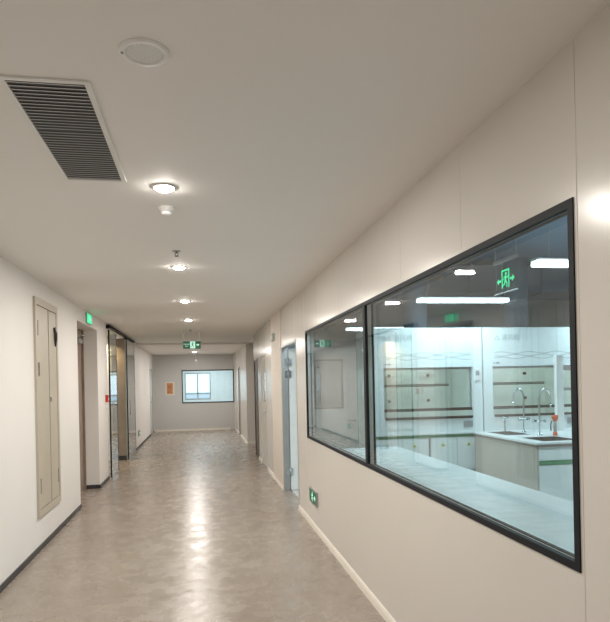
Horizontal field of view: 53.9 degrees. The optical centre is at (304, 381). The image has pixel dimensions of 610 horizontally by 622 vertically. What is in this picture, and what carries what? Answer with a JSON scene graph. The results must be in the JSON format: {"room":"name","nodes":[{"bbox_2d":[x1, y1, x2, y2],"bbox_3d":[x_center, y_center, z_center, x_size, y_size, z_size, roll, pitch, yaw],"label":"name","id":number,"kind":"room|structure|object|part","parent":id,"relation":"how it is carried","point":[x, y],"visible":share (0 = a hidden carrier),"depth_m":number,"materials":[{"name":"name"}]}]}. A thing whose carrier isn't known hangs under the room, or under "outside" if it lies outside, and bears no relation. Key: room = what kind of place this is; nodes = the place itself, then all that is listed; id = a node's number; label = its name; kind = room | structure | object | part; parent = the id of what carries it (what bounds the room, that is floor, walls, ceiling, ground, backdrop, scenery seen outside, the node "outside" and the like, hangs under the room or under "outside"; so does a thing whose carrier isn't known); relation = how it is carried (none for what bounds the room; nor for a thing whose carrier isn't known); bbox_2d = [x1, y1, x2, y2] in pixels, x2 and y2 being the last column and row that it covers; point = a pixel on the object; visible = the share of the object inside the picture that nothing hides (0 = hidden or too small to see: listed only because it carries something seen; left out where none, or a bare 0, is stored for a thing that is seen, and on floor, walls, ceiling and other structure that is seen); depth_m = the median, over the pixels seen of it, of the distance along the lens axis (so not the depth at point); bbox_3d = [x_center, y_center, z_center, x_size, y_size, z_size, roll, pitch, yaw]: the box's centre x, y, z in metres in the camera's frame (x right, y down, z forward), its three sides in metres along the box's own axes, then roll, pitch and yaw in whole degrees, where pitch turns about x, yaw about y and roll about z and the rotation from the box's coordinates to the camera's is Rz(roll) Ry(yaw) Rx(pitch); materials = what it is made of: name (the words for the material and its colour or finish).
{"room":"laboratory corridor","nodes":[
{"label":"laboratory corridor","id":0,"kind":"room"},
{"bbox_2d":[0,256,153,584],"bbox_3d":[-3.073,0.326,8.141,0.100,2.680,25.100,-1,0,-10],"label":"wall","id":1,"kind":"structure","parent":0,"point":[22,533],"depth_m":5.74,"materials":[{"name":"white paint"}]},
{"bbox_2d":[33,296,60,518],"bbox_3d":[-2.671,0.247,6.273,0.051,2.160,0.920,-1,0,-10],"label":"door","id":2,"kind":"structure","parent":1,"relation":"in","point":[45,322],"depth_m":6.19,"materials":[{"name":"beige metal"}]},
{"bbox_2d":[0,434,150,592],"bbox_3d":[-3.099,1.636,8.132,0.230,0.060,25.100,-1,0,-10],"label":"baseboard","id":3,"kind":"structure","parent":1,"relation":"attached to","point":[33,555],"depth_m":6.13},
{"bbox_2d":[85,312,91,324],"bbox_3d":[-3.134,-0.913,8.693,0.023,0.150,0.360,-1,0,-10],"label":"exit sign","id":4,"kind":"object","parent":1,"relation":"attached to","point":[88,316],"visible":1,"depth_m":8.62,"materials":[{"name":"green plastic"}]},
{"bbox_2d":[105,395,108,407],"bbox_3d":[-3.357,0.332,10.193,0.048,0.220,0.110,-1,0,-10],"label":"fire alarm","id":5,"kind":"object","parent":1,"relation":"attached to","point":[106,396],"visible":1,"depth_m":10.14,"materials":[{"name":"red plastic"}]},
{"bbox_2d":[108,330,118,477],"bbox_3d":[-3.437,0.376,10.854,0.070,2.570,0.910,-1,0,-10],"label":"door","id":6,"kind":"structure","parent":1,"relation":"in","point":[112,351],"depth_m":10.75,"materials":[{"name":"glass"}]},
{"bbox_2d":[106,325,134,342],"bbox_3d":[-3.763,-0.950,12.390,0.070,0.060,4.140,-1,0,-10],"label":"door track","id":7,"kind":"object","parent":1,"relation":"attached to","point":[107,326],"visible":1,"depth_m":11.78,"materials":[{"name":"black metal"}]},
{"bbox_2d":[126,340,135,459],"bbox_3d":[-3.924,0.387,13.636,0.070,2.570,1.500,-1,0,-10],"label":"door","id":8,"kind":"structure","parent":7,"relation":"hanging from","point":[130,365],"depth_m":13.50,"materials":[{"name":"glass"}]},
{"bbox_2d":[150,369,153,433],"bbox_3d":[-5.061,0.648,19.670,0.125,2.120,1.000,-1,0,-10],"label":"door","id":9,"kind":"structure","parent":1,"relation":"in","point":[151,383],"depth_m":19.84,"materials":[{"name":"grey metal"}]},
{"bbox_2d":[77,324,109,484],"bbox_3d":[-4.811,0.362,10.182,2.620,2.680,5.320,-1,0,-10],"label":"wall","id":10,"kind":"structure","parent":0,"point":[87,355],"depth_m":9.40,"materials":[{"name":"white paint"}]},
{"bbox_2d":[77,329,84,491],"bbox_3d":[-3.309,0.431,8.627,0.158,2.480,1.540,-1,0,-10],"label":"door","id":11,"kind":"structure","parent":10,"relation":"in","point":[79,340],"depth_m":9.19,"materials":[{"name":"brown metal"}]},
{"bbox_2d":[81,330,86,488],"bbox_3d":[-3.453,0.434,9.368,0.030,2.480,0.030,-1,0,-10],"label":"trim","id":12,"kind":"structure","parent":10,"relation":"attached to","point":[82,345],"depth_m":9.35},
{"bbox_2d":[116,338,126,455],"bbox_3d":[-4.003,0.325,12.912,0.274,2.520,0.019,-1,0,-10],"label":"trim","id":13,"kind":"structure","parent":10,"relation":"attached to","point":[120,345],"depth_m":12.91,"materials":[{"name":"brown stone"}]},
{"bbox_2d":[119,455,126,459],"bbox_3d":[-3.984,1.635,12.905,0.294,0.100,0.029,-1,0,-10],"label":"baseboard","id":14,"kind":"structure","parent":10,"relation":"attached to","point":[125,456],"depth_m":12.90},
{"bbox_2d":[0,429,385,621],"bbox_3d":[0.598,1.646,10.707,13.400,0.124,29.100,-1,0,-10],"label":"floor","id":15,"kind":"structure","parent":0,"point":[165,538],"depth_m":5.66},
{"bbox_2d":[356,327,483,470],"bbox_3d":[1.548,0.430,8.207,1.480,2.266,0.881,-1,0,-10],"label":"fume hood","id":16,"kind":"object","parent":15,"relation":"on","point":[429,397],"visible":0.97,"depth_m":7.87,"materials":[{"name":"metal"}]},
{"bbox_3d":[1.083,0.948,7.708,0.352,0.418,0.020,-1,0,-10],"label":"cabinet door","id":17,"kind":"part","parent":16,"relation":"part of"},
{"bbox_2d":[388,423,397,429],"bbox_3d":[1.130,0.571,7.709,0.130,0.080,0.009,-1,0,-10],"label":"socket","id":18,"kind":"object","parent":16,"relation":"attached to","point":[391,426],"depth_m":7.70,"materials":[{"name":"white plastic"}]},
{"bbox_2d":[403,423,412,428],"bbox_3d":[1.327,0.567,7.743,0.130,0.080,0.009,-1,0,-10],"label":"socket","id":19,"kind":"object","parent":16,"relation":"attached to","point":[405,425],"depth_m":7.74,"materials":[{"name":"white plastic"}]},
{"bbox_2d":[402,280,426,327],"bbox_3d":[1.508,-1.202,8.238,0.378,1.000,0.378,-1,0,-10],"label":"duct","id":20,"kind":"object","parent":16,"relation":"on","point":[414,313],"visible":0.38,"depth_m":8.10,"materials":[{"name":"grey metal"}]},
{"bbox_3d":[1.435,0.941,7.770,0.352,0.418,0.020,-1,0,-10],"label":"cabinet door","id":21,"kind":"part","parent":16,"relation":"part of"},
{"bbox_2d":[358,430,483,436],"bbox_3d":[1.552,0.677,8.210,1.480,0.020,0.875,-1,0,-10],"label":"countertop","id":22,"kind":"structure","parent":16,"relation":"on","point":[358,430],"depth_m":7.78,"materials":[{"name":"white"}]},
{"bbox_3d":[1.603,0.096,7.848,1.220,0.570,0.040,-1,0,-10],"label":"sash frame","id":23,"kind":"part","parent":16,"relation":"part of","materials":[{"name":"glass"}]},
{"bbox_3d":[1.816,0.932,7.837,0.352,0.418,0.020,-1,0,-10],"label":"cabinet door","id":24,"kind":"part","parent":16,"relation":"part of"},
{"bbox_3d":[2.169,0.925,7.899,0.352,0.418,0.020,-1,0,-10],"label":"cabinet door","id":25,"kind":"part","parent":16,"relation":"part of","materials":[{"name":"white laminate"}]},
{"bbox_2d":[463,421,472,426],"bbox_3d":[2.145,0.549,7.886,0.130,0.080,0.009,-1,0,-10],"label":"socket","id":26,"kind":"object","parent":16,"relation":"attached to","point":[465,423],"depth_m":7.88,"materials":[{"name":"grey plastic"}]},
{"bbox_3d":[2.270,-0.098,7.904,0.080,0.160,0.012,-1,0,-10],"label":"control panel","id":27,"kind":"part","parent":16,"relation":"part of","materials":[{"name":"white plastic"}]},
{"bbox_2d":[344,446,573,553],"bbox_3d":[1.156,1.149,3.802,0.820,0.846,5.900,-1,0,-10],"label":"bench","id":28,"kind":"object","parent":15,"relation":"on","point":[549,518],"visible":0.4,"depth_m":3.87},
{"bbox_2d":[473,428,572,501],"bbox_3d":[3.071,1.082,7.244,1.500,0.897,1.500,-1,0,-10],"label":"bench","id":29,"kind":"object","parent":15,"relation":"on","point":[543,463],"visible":0.53,"depth_m":6.72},
{"bbox_2d":[501,417,508,430],"bbox_3d":[2.621,0.549,7.836,0.100,0.190,0.064,-1,0,-10],"label":"water tap","id":30,"kind":"object","parent":29,"relation":"on","point":[504,420],"visible":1,"depth_m":7.85,"materials":[{"name":"metal"}]},
{"bbox_3d":[2.369,1.121,7.136,0.020,0.850,1.470,-1,0,-10],"label":"panel","id":31,"kind":"part","parent":29,"relation":"part of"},
{"bbox_2d":[490,431,527,434],"bbox_3d":[2.570,0.783,7.573,0.316,0.277,0.516,-1,0,-10],"label":"sink basin","id":32,"kind":"object","parent":29,"relation":"in","point":[494,432],"depth_m":7.79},
{"bbox_2d":[512,388,529,432],"bbox_3d":[2.736,0.359,7.604,0.225,0.565,0.060,-1,0,-10],"label":"tap","id":33,"kind":"object","parent":29,"relation":"on","point":[515,390],"visible":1,"depth_m":7.60,"materials":[{"name":"metal"}]},
{"bbox_3d":[2.704,0.350,7.598,0.159,0.545,0.021,-1,0,-10],"label":"spout","id":34,"kind":"part","parent":33,"relation":"part of","materials":[{"name":"metal"}]},
{"bbox_2d":[518,417,529,420],"bbox_3d":[2.775,0.471,7.611,0.150,0.040,0.040,-1,0,-10],"label":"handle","id":35,"kind":"object","parent":33,"relation":"on","point":[519,419],"depth_m":7.60,"materials":[{"name":"metal"}]},
{"bbox_2d":[473,428,571,446],"bbox_3d":[3.062,0.658,7.244,1.500,0.046,1.500,-1,0,-10],"label":"countertop","id":36,"kind":"structure","parent":29,"relation":"on","point":[567,433],"depth_m":7.11,"materials":[{"name":"white stone"}]},
{"bbox_2d":[533,388,550,435],"bbox_3d":[2.832,0.357,7.163,0.060,0.565,0.225,-1,0,-45],"label":"tap","id":37,"kind":"object","parent":29,"relation":"on","point":[541,390],"visible":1,"depth_m":7.18,"materials":[{"name":"metal"}]},
{"bbox_2d":[533,419,545,422],"bbox_3d":[2.808,0.470,7.190,0.040,0.040,0.150,-1,0,-45],"label":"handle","id":38,"kind":"object","parent":37,"relation":"on","point":[534,421],"depth_m":7.18,"materials":[{"name":"metal"}]},
{"bbox_3d":[2.854,0.347,7.141,0.021,0.545,0.159,-1,0,-45],"label":"spout","id":39,"kind":"part","parent":37,"relation":"part of","materials":[{"name":"metal"}]},
{"bbox_2d":[523,436,571,440],"bbox_3d":[2.769,0.779,6.786,0.436,0.277,0.456,-1,0,-10],"label":"sink basin","id":40,"kind":"object","parent":29,"relation":"in","point":[543,438],"depth_m":7.00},
{"bbox_2d":[550,415,557,435],"bbox_3d":[2.967,0.514,7.141,0.094,0.245,0.076,-1,0,22],"label":"eyewash spray","id":41,"kind":"object","parent":29,"relation":"on","point":[554,417],"visible":1,"depth_m":7.12,"materials":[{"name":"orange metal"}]},
{"bbox_3d":[2.729,0.766,6.464,0.462,0.145,0.020,-1,0,-10],"label":"drawer","id":42,"kind":"part","parent":29,"relation":"part of","materials":[{"name":"white laminate"}]},
{"bbox_3d":[2.738,1.175,6.464,0.462,0.565,0.020,-1,0,-10],"label":"cabinet door","id":43,"kind":"part","parent":29,"relation":"part of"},
{"bbox_2d":[554,355,570,430],"bbox_3d":[3.469,0.136,7.814,0.450,0.980,0.060,-1,0,-10],"label":"post","id":44,"kind":"object","parent":29,"relation":"on","point":[559,388],"visible":0.78,"depth_m":7.76,"materials":[{"name":"white plastic"}]},
{"bbox_3d":[3.296,0.140,7.784,0.100,0.980,0.060,-1,0,-10],"label":"post","id":45,"kind":"part","parent":44,"relation":"part of","materials":[{"name":"white plastic"}]},
{"bbox_2d":[481,327,571,430],"bbox_3d":[3.025,0.399,8.466,1.480,2.266,0.881,-1,0,-10],"label":"fume hood","id":46,"kind":"object","parent":15,"relation":"on","point":[513,358],"visible":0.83,"depth_m":8.08,"materials":[{"name":"metal"}]},
{"bbox_2d":[497,420,503,425],"bbox_3d":[2.608,0.540,7.967,0.130,0.080,0.009,-1,0,-10],"label":"socket","id":47,"kind":"object","parent":46,"relation":"attached to","point":[499,422],"depth_m":7.96,"materials":[{"name":"white plastic"}]},
{"bbox_2d":[511,419,519,424],"bbox_3d":[2.804,0.535,8.002,0.130,0.080,0.009,-1,0,-10],"label":"socket","id":48,"kind":"object","parent":46,"relation":"attached to","point":[513,421],"depth_m":8.00,"materials":[{"name":"white plastic"}]},
{"bbox_2d":[503,257,528,326],"bbox_3d":[2.985,-1.234,8.496,0.378,1.000,0.378,-1,0,-10],"label":"duct","id":49,"kind":"object","parent":46,"relation":"on","point":[516,309],"visible":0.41,"depth_m":8.36,"materials":[{"name":"grey metal"}]},
{"bbox_3d":[3.081,0.064,8.107,1.220,0.570,0.040,-1,0,-10],"label":"sash frame","id":50,"kind":"part","parent":46,"relation":"part of","materials":[{"name":"glass"}]},
{"bbox_2d":[152,354,234,429],"bbox_3d":[-2.398,0.336,21.051,5.880,2.630,0.100,-1,0,-10],"label":"wall","id":51,"kind":"structure","parent":0,"point":[170,412],"depth_m":20.69,"materials":[{"name":"grey paint"}]},
{"bbox_2d":[165,382,174,394],"bbox_3d":[-4.637,0.229,20.600,0.320,0.460,0.017,-1,0,-10],"label":"notice board","id":52,"kind":"object","parent":51,"relation":"attached to","point":[169,386],"visible":1,"depth_m":20.60,"materials":[{"name":"orange paper"}]},
{"bbox_2d":[167,383,172,393],"bbox_3d":[-4.638,0.224,20.594,0.205,0.370,0.004,-1,0,-10],"label":"poster","id":53,"kind":"object","parent":52,"relation":"attached to","point":[169,385],"depth_m":20.59,"materials":[{"name":"orange paper"}]},
{"bbox_2d":[154,427,230,431],"bbox_3d":[-3.877,1.648,20.729,2.600,0.070,0.015,-1,0,-10],"label":"baseboard","id":54,"kind":"structure","parent":51,"relation":"attached to","point":[227,428],"depth_m":20.72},
{"bbox_2d":[181,369,233,402],"bbox_3d":[-3.371,0.147,20.872,1.790,1.150,0.098,-1,0,-10],"label":"window","id":55,"kind":"structure","parent":51,"relation":"in","point":[217,369],"depth_m":20.85,"materials":[{"name":"metal"}]},
{"bbox_2d":[136,339,252,354],"bbox_3d":[-2.147,-1.069,19.095,6.000,0.170,11.650,-1,0,-10],"label":"ceiling","id":56,"kind":"structure","parent":0,"point":[213,347],"depth_m":17.22,"materials":[{"name":"paint"}]},
{"bbox_2d":[183,370,232,401],"bbox_3d":[-2.740,0.343,22.716,5.980,2.630,3.500,-1,0,-10],"label":"wall","id":57,"kind":"structure","parent":0,"point":[221,381],"depth_m":24.26,"materials":[{"name":"white paint"}]},
{"bbox_2d":[185,373,210,399],"bbox_3d":[-4.315,0.172,24.152,1.020,1.080,0.050,-1,0,-10],"label":"window","id":58,"kind":"structure","parent":57,"relation":"in","point":[197,393],"depth_m":24.13,"materials":[{"name":"grey metal"}]},
{"bbox_2d":[220,448,275,620],"bbox_3d":[-1.540,1.633,11.704,0.003,0.001,18.400,-1,0,-10],"label":"trim","id":59,"kind":"structure","parent":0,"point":[220,448],"depth_m":5.60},
{"bbox_2d":[0,0,609,342],"bbox_3d":[-2.510,-1.087,5.504,5.600,0.120,19.900,-1,0,-10],"label":"ceiling","id":60,"kind":"structure","parent":0,"point":[283,131],"depth_m":2.56,"materials":[{"name":"paint"}]},
{"bbox_2d":[0,74,126,182],"bbox_3d":[-1.003,-1.055,2.615,0.310,0.008,1.070,-1,0,-10],"label":"ceiling vent","id":61,"kind":"object","parent":60,"relation":"in","point":[65,116],"visible":1,"depth_m":2.46,"materials":[{"name":"white plastic"}]},
{"bbox_2d":[118,37,169,66],"bbox_3d":[-0.520,-1.065,1.943,0.164,0.008,0.164,-1,0,-10],"label":"ceiling speaker","id":62,"kind":"object","parent":60,"relation":"attached to","point":[140,51],"visible":1,"depth_m":1.93,"materials":[{"name":"white plastic"}]},
{"bbox_2d":[152,183,176,191],"bbox_3d":[-0.767,-1.053,3.271,0.132,0.021,0.132,-1,0,-10],"label":"recessed light","id":63,"kind":"object","parent":60,"relation":"in","point":[162,187],"visible":1,"depth_m":3.24,"materials":[{"name":"white plastic"}]},
{"bbox_2d":[155,186,172,191],"bbox_3d":[-0.767,-1.051,3.271,0.100,0.017,0.100,-1,0,-10],"label":"diffuser","id":64,"kind":"object","parent":63,"relation":"attached to","point":[159,188],"depth_m":3.25,"materials":[{"name":"white plastic"}]},
{"bbox_2d":[158,205,173,215],"bbox_3d":[-0.844,-1.039,3.653,0.096,0.047,0.096,-1,0,-10],"label":"smoke detector","id":65,"kind":"object","parent":60,"relation":"attached to","point":[166,210],"visible":1,"depth_m":3.62,"materials":[{"name":"white plastic"}]},
{"bbox_2d":[171,266,185,269],"bbox_3d":[-1.159,-1.045,5.507,0.132,0.021,0.132,-1,0,-10],"label":"recessed light","id":66,"kind":"object","parent":60,"relation":"in","point":[174,267],"visible":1,"depth_m":5.48,"materials":[{"name":"white plastic"}]},
{"bbox_2d":[183,331,200,348],"bbox_3d":[-2.288,-0.852,12.129,0.350,0.360,0.027,-1,0,-10],"label":"exit sign","id":67,"kind":"object","parent":60,"relation":"hanging from","point":[186,344],"visible":1,"depth_m":12.12,"materials":[{"name":"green plastic"}]},
{"bbox_3d":[-2.286,-0.747,12.130,0.350,0.150,0.024,-1,0,-10],"label":"sign plate","id":68,"kind":"part","parent":67,"relation":"part of","materials":[{"name":"green plastic"}]},
{"bbox_2d":[345,320,362,330],"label":"linear light","id":69,"kind":"object","parent":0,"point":[353,328],"depth_m":11.18,"materials":[{"name":"white plastic"}]},
{"bbox_2d":[346,328,362,330],"bbox_3d":[1.351,-0.998,11.306,1.170,0.040,0.132,-1,0,-10],"label":"diffuser","id":70,"kind":"object","parent":69,"relation":"attached to","point":[347,329],"depth_m":11.18,"materials":[{"name":"white plastic"}]},
{"bbox_2d":[235,5,609,621],"bbox_3d":[1.191,0.235,8.887,3.000,2.680,25.100,-1,0,-10],"label":"wall","id":71,"kind":"structure","parent":0,"point":[424,560],"depth_m":2.62,"materials":[{"name":"white paint"}]},
{"bbox_2d":[234,354,235,429],"bbox_3d":[-1.773,0.298,17.211,0.050,2.680,7.680,-1,0,-10],"label":"trim","id":72,"kind":"structure","parent":71,"relation":"attached to","point":[234,354],"depth_m":20.79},
{"bbox_2d":[238,367,240,433],"bbox_3d":[-1.998,0.593,18.607,0.125,2.100,0.650,-1,0,-10],"label":"door","id":73,"kind":"structure","parent":71,"relation":"in","point":[238,367],"depth_m":18.79,"materials":[{"name":"brown laminate"}]},
{"bbox_2d":[254,359,258,456],"bbox_3d":[-1.008,0.562,13.029,0.098,2.120,0.780,-1,0,-10],"label":"door","id":74,"kind":"structure","parent":71,"relation":"in","point":[255,360],"depth_m":13.16,"materials":[{"name":"grey metal"}]},
{"bbox_2d":[260,353,267,467],"bbox_3d":[-0.753,0.546,11.490,0.125,2.140,1.000,-1,0,-10],"label":"door","id":75,"kind":"structure","parent":71,"relation":"in","point":[262,357],"depth_m":11.62,"materials":[{"name":"beige"}]},
{"bbox_3d":[-0.763,0.066,11.490,0.006,0.600,0.400,-1,0,-10],"label":"pane","id":76,"kind":"part","parent":75,"relation":"part of","materials":[{"name":"clear glass"}]},
{"bbox_2d":[271,333,274,341],"bbox_3d":[-0.525,-0.719,9.677,0.043,0.120,0.220,-1,0,-10],"label":"wall sounder","id":77,"kind":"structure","parent":71,"relation":"attached to","point":[272,334],"depth_m":9.57,"materials":[{"name":"white plastic"}]},
{"bbox_2d":[270,310,283,484],"bbox_3d":[-0.447,0.235,9.509,0.012,2.610,1.170,-1,0,-10],"label":"trim","id":78,"kind":"structure","parent":71,"relation":"attached to","point":[275,321],"depth_m":9.40,"materials":[{"name":"beige paint"}]},
{"bbox_2d":[309,486,317,506],"bbox_3d":[0.092,1.246,6.519,0.023,0.155,0.400,-1,0,-10],"label":"exit sign","id":79,"kind":"object","parent":71,"relation":"attached to","point":[313,495],"visible":1,"depth_m":6.46,"materials":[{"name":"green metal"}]},
{"bbox_2d":[236,428,395,621],"bbox_3d":[-0.003,1.561,8.562,0.520,0.078,24.880,-1,0,-10],"label":"baseboard","id":80,"kind":"structure","parent":71,"relation":"attached to","point":[380,608],"depth_m":5.13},
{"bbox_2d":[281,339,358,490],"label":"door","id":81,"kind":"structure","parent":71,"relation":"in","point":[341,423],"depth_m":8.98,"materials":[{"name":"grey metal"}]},
{"bbox_3d":[-0.170,0.534,8.227,0.091,2.140,1.370,-1,0,-10],"label":"frame","id":82,"kind":"part","parent":81,"relation":"part of","materials":[{"name":"grey metal"}]},
{"bbox_3d":[0.349,0.033,9.005,0.450,0.740,0.056,-1,0,-10],"label":"vision panel frame","id":83,"kind":"part","parent":81,"relation":"part of","materials":[{"name":"metal"}]},
{"bbox_2d":[305,302,366,466],"bbox_3d":[0.261,0.023,5.644,0.070,1.213,2.490,-1,0,-10],"label":"window","id":84,"kind":"structure","parent":71,"relation":"in","point":[314,360],"depth_m":6.20,"materials":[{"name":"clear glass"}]},
{"bbox_3d":[0.239,0.023,5.641,0.006,1.173,2.450,-1,0,-10],"label":"pane","id":85,"kind":"part","parent":84,"relation":"part of","materials":[{"name":"clear glass"}]},
{"bbox_3d":[0.286,0.022,5.649,0.018,1.213,2.490,-1,0,-10],"label":"frame","id":86,"kind":"part","parent":84,"relation":"part of","materials":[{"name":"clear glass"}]},
{"bbox_2d":[241,38,585,621],"bbox_3d":[-0.332,0.217,8.880,0.001,2.580,17.595,-1,0,-10],"label":"trim","id":87,"kind":"structure","parent":71,"relation":"attached to","point":[573,38],"depth_m":1.92,"materials":[{"name":"grey metal"}]},
{"bbox_2d":[363,197,581,572],"bbox_3d":[0.692,0.014,3.179,0.070,1.213,2.515,-1,0,-10],"label":"window","id":88,"kind":"structure","parent":71,"relation":"in","point":[565,208],"depth_m":2.39,"materials":[{"name":"clear glass"}]},
{"bbox_2d":[288,300,569,483],"bbox_3d":[4.308,-0.217,5.526,7.800,3.450,17.400,-1,0,-10],"label":"wall","id":89,"kind":"structure","parent":0,"point":[386,313],"depth_m":14.04,"materials":[{"name":"white paint"}]},
{"bbox_2d":[374,317,403,327],"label":"linear light","id":90,"kind":"object","parent":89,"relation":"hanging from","point":[399,317],"depth_m":11.32,"materials":[{"name":"white plastic"}]},
{"bbox_2d":[384,216,568,300],"bbox_3d":[4.228,-1.665,5.517,7.900,0.750,17.400,-1,0,-10],"label":"ceiling","id":91,"kind":"structure","parent":0,"point":[534,244],"depth_m":8.65,"materials":[{"name":"grey paint"}]},
{"bbox_2d":[416,248,509,302],"bbox_3d":[1.954,-1.444,7.454,1.200,0.906,0.132,-1,0,-10],"label":"linear light","id":92,"kind":"object","parent":91,"relation":"hanging from","point":[428,299],"visible":0.88,"depth_m":7.41,"materials":[{"name":"white plastic"}]},
{"bbox_2d":[416,298,508,302],"bbox_3d":[1.964,-1.011,7.454,1.170,0.040,0.132,-1,0,-10],"label":"diffuser","id":93,"kind":"object","parent":92,"relation":"attached to","point":[419,300],"depth_m":7.41,"materials":[{"name":"white plastic"}]},
{"bbox_2d":[388,263,568,297],"bbox_3d":[3.734,-1.640,9.796,6.800,0.460,0.540,-1,0,-10],"label":"duct","id":94,"kind":"object","parent":91,"relation":"hanging from","point":[470,279],"visible":0.43,"depth_m":9.41,"materials":[{"name":"grey metal"}]},
{"bbox_2d":[493,244,518,295],"bbox_3d":[1.726,-1.328,5.180,0.024,1.108,0.400,-1,0,-10],"label":"exit sign","id":95,"kind":"object","parent":91,"relation":"hanging from","point":[495,263],"visible":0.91,"depth_m":5.17,"materials":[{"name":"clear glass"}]},
{"bbox_3d":[1.731,-1.055,5.180,0.024,0.025,0.400,-1,0,-10],"label":"rail","id":96,"kind":"part","parent":95,"relation":"part of","materials":[{"name":"grey metal"}]},
{"bbox_2d":[530,224,567,267],"bbox_3d":[2.528,-1.456,5.219,1.200,0.906,0.132,-1,0,-10],"label":"linear light","id":97,"kind":"object","parent":91,"relation":"hanging from","point":[536,262],"visible":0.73,"depth_m":5.10,"materials":[{"name":"white plastic"}]},
{"bbox_3d":[2.084,-1.475,5.142,0.007,0.850,0.007,-1,0,-32],"label":"suspension rod","id":98,"kind":"part","parent":97,"relation":"part of","materials":[{"name":"grey metal"}]},
{"bbox_2d":[531,260,567,267],"bbox_3d":[2.537,-1.023,5.219,1.170,0.040,0.132,-1,0,-10],"label":"diffuser","id":99,"kind":"object","parent":97,"relation":"attached to","point":[535,263],"depth_m":5.09,"materials":[{"name":"white plastic"}]},
{"label":"outside","id":100,"kind":"structure","parent":0,"visible":0},
{"bbox_2d":[186,392,209,398],"bbox_3d":[-4.683,2.625,32.875,14.000,4.150,0.400,-1,0,-10],"label":"trim","id":101,"kind":"structure","parent":100,"point":[188,396],"depth_m":32.50,"materials":[{"name":"concrete"}]}
]}

